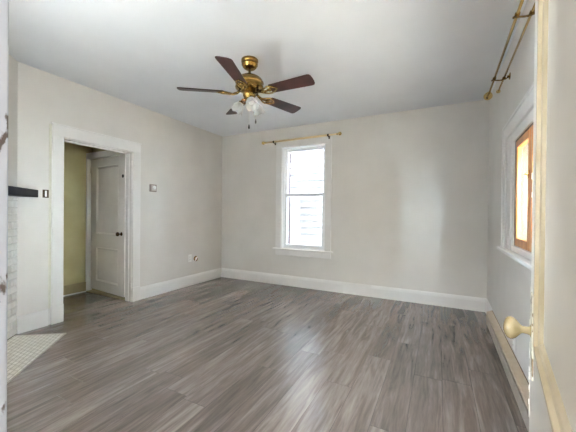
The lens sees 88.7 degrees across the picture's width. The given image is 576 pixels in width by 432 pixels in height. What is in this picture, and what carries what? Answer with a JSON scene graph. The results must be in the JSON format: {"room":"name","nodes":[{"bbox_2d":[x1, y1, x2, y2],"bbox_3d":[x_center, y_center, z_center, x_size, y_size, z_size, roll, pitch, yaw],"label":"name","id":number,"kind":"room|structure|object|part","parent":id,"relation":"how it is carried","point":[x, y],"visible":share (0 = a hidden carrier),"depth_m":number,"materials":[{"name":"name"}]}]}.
{"room":"empty living room","nodes":[
{"label":"empty living room","id":0,"kind":"room"},
{"bbox_2d":[8,55,17,196],"bbox_3d":[-2.418,-0.821,2.066,0.120,1.289,1.520,0,0,-17],"label":"wall","id":1,"kind":"structure","parent":0,"point":[13,64],"depth_m":2.74,"materials":[{"name":"beige paint"}]},
{"bbox_2d":[63,142,105,285],"bbox_3d":[-2.834,-0.029,3.727,1.030,2.400,1.330,1,0,27],"label":"wall","id":2,"kind":"structure","parent":0,"point":[74,263],"depth_m":4.22,"materials":[{"name":"green paint"}]},
{"bbox_2d":[63,282,85,294],"bbox_3d":[-3.216,1.035,3.900,0.016,0.134,1.090,1,0,27],"label":"baseboard","id":3,"kind":"structure","parent":2,"relation":"attached to","point":[77,287],"depth_m":4.21,"materials":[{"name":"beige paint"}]},
{"bbox_2d":[16,62,222,333],"bbox_3d":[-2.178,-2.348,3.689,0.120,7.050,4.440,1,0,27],"label":"wall","id":4,"kind":"structure","parent":0,"point":[183,218],"depth_m":4.04,"materials":[{"name":"beige paint"}]},
{"bbox_2d":[17,309,47,333],"bbox_3d":[-2.532,1.045,2.930,0.018,0.166,0.245,1,0,27],"label":"baseboard","id":5,"kind":"structure","parent":4,"relation":"attached to","point":[31,321],"depth_m":2.92,"materials":[{"name":"white paint"}]},
{"bbox_2d":[43,190,48,197],"bbox_3d":[-2.477,-0.228,3.014,0.012,0.082,0.053,1,0,27],"label":"light switch","id":6,"kind":"object","parent":4,"relation":"attached to","point":[45,192],"visible":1,"depth_m":3.01,"materials":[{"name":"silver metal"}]},
{"bbox_2d":[48,124,51,308],"bbox_3d":[-2.463,0.003,3.050,0.008,1.910,0.022,1,0,27],"label":"trim","id":7,"kind":"structure","parent":4,"relation":"attached to","point":[50,125],"depth_m":3.05,"materials":[{"name":"beige paint"}]},
{"bbox_2d":[50,122,141,324],"bbox_3d":[-2.686,0.073,3.747,1.078,2.099,1.030,1,0,27],"label":"door frame","id":8,"kind":"structure","parent":4,"relation":"attached to","point":[61,133],"depth_m":3.67,"materials":[{"name":"white paint"}]},
{"bbox_3d":[-2.427,0.145,3.104,0.026,1.967,0.114,1,0,27],"label":"casing","id":9,"kind":"part","parent":8,"relation":"part of","materials":[{"name":"white paint"}]},
{"bbox_3d":[-2.209,-0.905,3.503,0.028,0.132,1.030,1,0,27],"label":"head casing","id":10,"kind":"part","parent":8,"relation":"part of","materials":[{"name":"white paint"}]},
{"bbox_3d":[-2.013,0.145,3.914,0.026,1.967,0.114,1,0,27],"label":"casing","id":11,"kind":"part","parent":8,"relation":"part of","materials":[{"name":"white paint"}]},
{"bbox_2d":[150,184,156,191],"bbox_3d":[-1.886,-0.392,4.139,0.035,0.104,0.110,1,0,27],"label":"thermostat","id":12,"kind":"object","parent":4,"relation":"attached to","point":[153,188],"visible":1,"depth_m":4.13,"materials":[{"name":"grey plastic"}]},
{"bbox_2d":[140,268,220,299],"bbox_3d":[-1.618,1.045,4.718,0.018,0.166,1.700,1,0,27],"label":"baseboard","id":13,"kind":"structure","parent":4,"relation":"attached to","point":[151,290],"depth_m":4.54,"materials":[{"name":"white paint"}]},
{"bbox_2d":[188,254,191,261],"bbox_3d":[-1.589,0.685,4.775,0.009,0.120,0.074,1,0,27],"label":"wall outlet","id":14,"kind":"object","parent":4,"relation":"attached to","point":[190,255],"visible":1,"depth_m":4.78,"materials":[{"name":"white plastic"}]},
{"bbox_2d":[7,277,527,431],"bbox_3d":[-0.901,1.175,2.902,5.550,0.060,4.320,1,0,27],"label":"floor","id":15,"kind":"structure","parent":0,"point":[221,354],"depth_m":2.26,"materials":[{"name":"grey laminate"}]},
{"bbox_2d":[7,186,37,338],"bbox_3d":[-2.393,0.439,2.144,0.235,1.390,1.672,0,0,-17],"label":"fireplace","id":16,"kind":"object","parent":15,"relation":"on","point":[12,191],"visible":0.62,"depth_m":2.74,"materials":[{"name":"white brick"}]},
{"bbox_2d":[8,186,37,196],"bbox_3d":[-2.333,-0.218,2.156,0.125,0.076,1.672,0,0,-17],"label":"mantel shelf","id":17,"kind":"object","parent":16,"relation":"attached to","point":[12,191],"depth_m":2.70,"materials":[{"name":"grey paint"}]},
{"bbox_2d":[7,333,65,383],"bbox_3d":[-2.200,1.137,2.255,0.436,0.016,1.203,0,0,-15],"label":"hearth","id":18,"kind":"object","parent":15,"relation":"on","point":[22,350],"visible":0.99,"depth_m":2.50,"materials":[{"name":"white tile"}]},
{"bbox_2d":[86,290,124,299],"bbox_3d":[-2.553,1.115,4.185,0.900,0.012,0.100,1,0,27],"label":"threshold","id":19,"kind":"object","parent":15,"relation":"on","point":[90,291],"visible":0.73,"depth_m":4.17,"materials":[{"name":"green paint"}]},
{"bbox_2d":[9,0,526,136],"bbox_3d":[-0.797,-1.555,2.983,5.800,0.200,4.440,1,0,27],"label":"ceiling","id":20,"kind":"structure","parent":0,"point":[363,58],"depth_m":2.57,"materials":[{"name":"white paint"}]},
{"bbox_2d":[177,55,314,128],"bbox_3d":[-0.318,-1.122,2.707,1.189,0.653,1.239,1,0,27],"label":"ceiling fan","id":21,"kind":"object","parent":20,"relation":"hanging from","point":[250,84],"visible":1,"depth_m":2.65,"materials":[{"name":"gold metal"}]},
{"bbox_3d":[-0.785,-1.139,2.670,0.415,0.037,0.135,1,0,-8],"label":"blade","id":22,"kind":"part","parent":21,"relation":"part of","materials":[{"name":"brown wood"}]},
{"bbox_3d":[-0.432,-1.133,2.304,0.135,0.037,0.415,1,0,10],"label":"blade","id":23,"kind":"part","parent":21,"relation":"part of","materials":[{"name":"brown wood"}]},
{"bbox_3d":[-0.546,-1.139,3.119,0.135,0.037,0.415,0,0,-26],"label":"blade","id":24,"kind":"part","parent":21,"relation":"part of","materials":[{"name":"brown wood"}]},
{"bbox_3d":[-0.478,-1.005,2.754,0.124,0.123,0.120,1,0,27],"label":"lamp shade","id":25,"kind":"part","parent":21,"relation":"part of","materials":[{"name":"clear glass"}]},
{"bbox_3d":[-0.320,-1.003,2.613,0.120,0.123,0.120,1,0,27],"label":"lamp shade","id":26,"kind":"part","parent":21,"relation":"part of","materials":[{"name":"clear glass"}]},
{"bbox_3d":[-0.275,-1.004,2.820,0.120,0.123,0.124,1,0,27],"label":"lamp shade","id":27,"kind":"part","parent":21,"relation":"part of","materials":[{"name":"clear glass"}]},
{"bbox_3d":[-0.045,-1.133,3.030,0.415,0.037,0.135,0,0,-44],"label":"blade","id":28,"kind":"part","parent":21,"relation":"part of","materials":[{"name":"brown wood"}]},
{"bbox_3d":[0.023,-1.130,2.524,0.416,0.037,0.135,1,0,27],"label":"blade","id":29,"kind":"part","parent":21,"relation":"part of","materials":[{"name":"brown wood"}]},
{"bbox_2d":[221,100,489,297],"bbox_3d":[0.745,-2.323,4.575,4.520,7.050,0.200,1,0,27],"label":"wall","id":30,"kind":"structure","parent":0,"point":[409,200],"depth_m":4.12,"materials":[{"name":"beige paint"}]},
{"bbox_2d":[273,136,332,258],"bbox_3d":[0.273,-0.286,4.798,1.038,1.875,0.275,1,0,27],"label":"window","id":31,"kind":"structure","parent":30,"relation":"in","point":[283,154],"depth_m":4.79,"materials":[{"name":"white paint"}]},
{"bbox_2d":[262,132,341,144],"bbox_3d":[0.182,-1.217,4.682,1.384,0.078,0.083,1,0,27],"label":"curtain rod","id":32,"kind":"object","parent":31,"relation":"attached to","point":[338,133],"visible":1,"depth_m":4.62,"materials":[{"name":"gold metal"}]},
{"bbox_3d":[0.176,-1.225,4.670,1.225,0.037,0.033,1,0,27],"label":"rod","id":33,"kind":"part","parent":32,"relation":"part of","materials":[{"name":"gold metal"}]},
{"bbox_3d":[0.262,0.079,4.781,0.735,0.890,0.035,1,0,27],"label":"sash","id":34,"kind":"part","parent":31,"relation":"part of","materials":[{"name":"white plastic"}]},
{"bbox_3d":[0.288,-0.717,4.812,0.735,0.790,0.035,1,0,27],"label":"sash","id":35,"kind":"part","parent":31,"relation":"part of","materials":[{"name":"white plastic"}]},
{"bbox_2d":[221,268,486,311],"bbox_3d":[0.591,1.068,4.533,4.120,0.166,0.018,1,0,27],"label":"baseboard","id":36,"kind":"structure","parent":30,"relation":"attached to","point":[414,296],"depth_m":4.25,"materials":[{"name":"white paint"}]},
{"bbox_2d":[487,0,534,381],"bbox_3d":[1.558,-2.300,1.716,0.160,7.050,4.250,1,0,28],"label":"wall","id":37,"kind":"structure","parent":0,"point":[508,289],"depth_m":2.51,"materials":[{"name":"beige paint"}]},
{"bbox_2d":[485,299,492,312],"bbox_3d":[2.305,1.091,3.386,0.018,0.166,0.500,1,0,28],"label":"baseboard","id":38,"kind":"structure","parent":37,"relation":"attached to","point":[488,307],"depth_m":3.43,"materials":[{"name":"white paint"}]},
{"bbox_2d":[486,310,529,431],"bbox_3d":[1.370,1.093,1.674,0.056,0.161,3.400,1,0,28],"label":"baseboard heater","id":39,"kind":"object","parent":37,"relation":"attached to","point":[518,382],"visible":0.83,"depth_m":2.06,"materials":[{"name":"beige metal"}]},
{"bbox_3d":[1.391,1.095,1.661,0.005,0.158,3.397,1,0,28],"label":"panel","id":40,"kind":"part","parent":39,"relation":"part of","materials":[{"name":"beige metal"}]},
{"bbox_2d":[483,0,534,99],"bbox_3d":[1.371,-1.161,1.703,0.144,0.077,2.650,1,0,28],"label":"curtain rod","id":41,"kind":"object","parent":37,"relation":"attached to","point":[487,96],"visible":0.89,"depth_m":2.00,"materials":[{"name":"yellow metal"}]},
{"bbox_3d":[1.315,-1.162,1.687,0.017,0.017,2.570,1,0,28],"label":"rod","id":42,"kind":"part","parent":41,"relation":"part of","materials":[{"name":"yellow metal"}]},
{"bbox_3d":[1.364,-1.151,1.638,0.015,0.015,2.430,1,0,28],"label":"rod","id":43,"kind":"part","parent":41,"relation":"part of","materials":[{"name":"yellow metal"}]},
{"bbox_2d":[513,338,515,351],"bbox_3d":[1.666,0.929,2.174,0.010,0.120,0.074,1,0,27],"label":"wall outlet","id":44,"kind":"object","parent":37,"relation":"attached to","point":[514,339],"visible":0.7,"depth_m":2.15,"materials":[{"name":"white plastic"}]},
{"bbox_2d":[497,82,533,278],"bbox_3d":[1.422,-0.190,1.542,0.230,1.140,2.415,1,0,28],"label":"window","id":45,"kind":"structure","parent":37,"relation":"in","point":[515,246],"depth_m":2.19,"materials":[{"name":"white paint"}]},
{"bbox_3d":[1.631,-0.168,2.029,0.035,0.782,0.431,1,0,28],"label":"sash","id":46,"kind":"part","parent":45,"relation":"part of","materials":[{"name":"orange wood"}]},
{"bbox_3d":[1.426,-0.168,1.645,0.035,0.782,0.431,1,0,28],"label":"sash","id":47,"kind":"part","parent":45,"relation":"part of","materials":[{"name":"orange wood"}]},
{"bbox_3d":[-2.612,-0.030,4.327,1.180,2.400,0.100,1,0,27],"label":"wall","id":48,"kind":"structure","parent":0,"visible":0},
{"bbox_2d":[89,154,125,296],"bbox_3d":[-2.565,0.126,4.141,0.908,1.900,0.110,1,0,32],"label":"door","id":49,"kind":"structure","parent":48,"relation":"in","point":[108,175],"depth_m":4.14,"materials":[{"name":"grey paint"}]},
{"bbox_3d":[-2.547,0.702,4.170,0.595,0.495,0.042,1,0,32],"label":"panel moulding","id":50,"kind":"part","parent":49,"relation":"part of","materials":[{"name":"grey paint"}]},
{"bbox_3d":[-2.538,-0.222,4.165,0.595,0.974,0.042,1,0,32],"label":"panel moulding","id":51,"kind":"part","parent":49,"relation":"part of","materials":[{"name":"grey paint"}]},
{"bbox_3d":[-2.538,-0.222,4.165,0.603,0.982,0.008,1,0,32],"label":"panel","id":52,"kind":"part","parent":49,"relation":"part of","materials":[{"name":"grey paint"}]},
{"bbox_3d":[-2.547,0.702,4.170,0.603,0.503,0.008,1,0,32],"label":"panel","id":53,"kind":"part","parent":49,"relation":"part of","materials":[{"name":"grey paint"}]},
{"bbox_3d":[-1.243,-2.323,0.796,4.420,7.050,0.120,1,0,27],"label":"wall","id":54,"kind":"structure","parent":0,"visible":0},
{"bbox_2d":[0,0,8,431],"bbox_3d":[-0.171,0.091,0.248,0.937,2.150,0.160,1,0,27],"label":"door frame","id":55,"kind":"structure","parent":54,"relation":"attached to","point":[4,4],"depth_m":0.48,"materials":[{"name":"white paint"}]},
{"bbox_2d":[503,0,575,431],"bbox_3d":[0.363,0.149,0.417,0.092,2.018,0.701,1,0,36],"label":"door","id":56,"kind":"structure","parent":54,"relation":"in","point":[551,330],"depth_m":0.47,"materials":[{"name":"white paint"}]},
{"bbox_3d":[0.517,0.253,0.663,0.055,0.050,0.049,1,0,27],"label":"knob","id":57,"kind":"part","parent":56,"relation":"part of","materials":[{"name":"gold metal"}]},
{"bbox_3d":[0.536,0.261,0.647,0.004,0.180,0.052,1,0,36],"label":"lock plate","id":58,"kind":"part","parent":56,"relation":"part of","materials":[{"name":"beige paint"}]},
{"bbox_3d":[0.387,-0.226,0.400,0.042,1.007,0.490,1,0,36],"label":"panel moulding","id":59,"kind":"part","parent":56,"relation":"part of","materials":[{"name":"beige paint"}]},
{"bbox_3d":[0.387,-0.226,0.400,0.012,1.015,0.498,1,0,36],"label":"panel","id":60,"kind":"part","parent":56,"relation":"part of","materials":[{"name":"white paint"}]},
{"label":"outside","id":61,"kind":"structure","parent":0,"visible":0},
{"bbox_3d":[3.205,1.869,3.206,34.000,0.130,28.000,1,0,27],"label":"ground","id":62,"kind":"structure","parent":61,"visible":0},
{"bbox_2d":[288,149,323,245],"bbox_3d":[1.222,-2.625,7.785,16.400,8.770,3.450,1,0,27],"label":"house","id":63,"kind":"structure","parent":62,"relation":"on","point":[307,167],"depth_m":6.74,"materials":[{"name":"white"}]}
]}

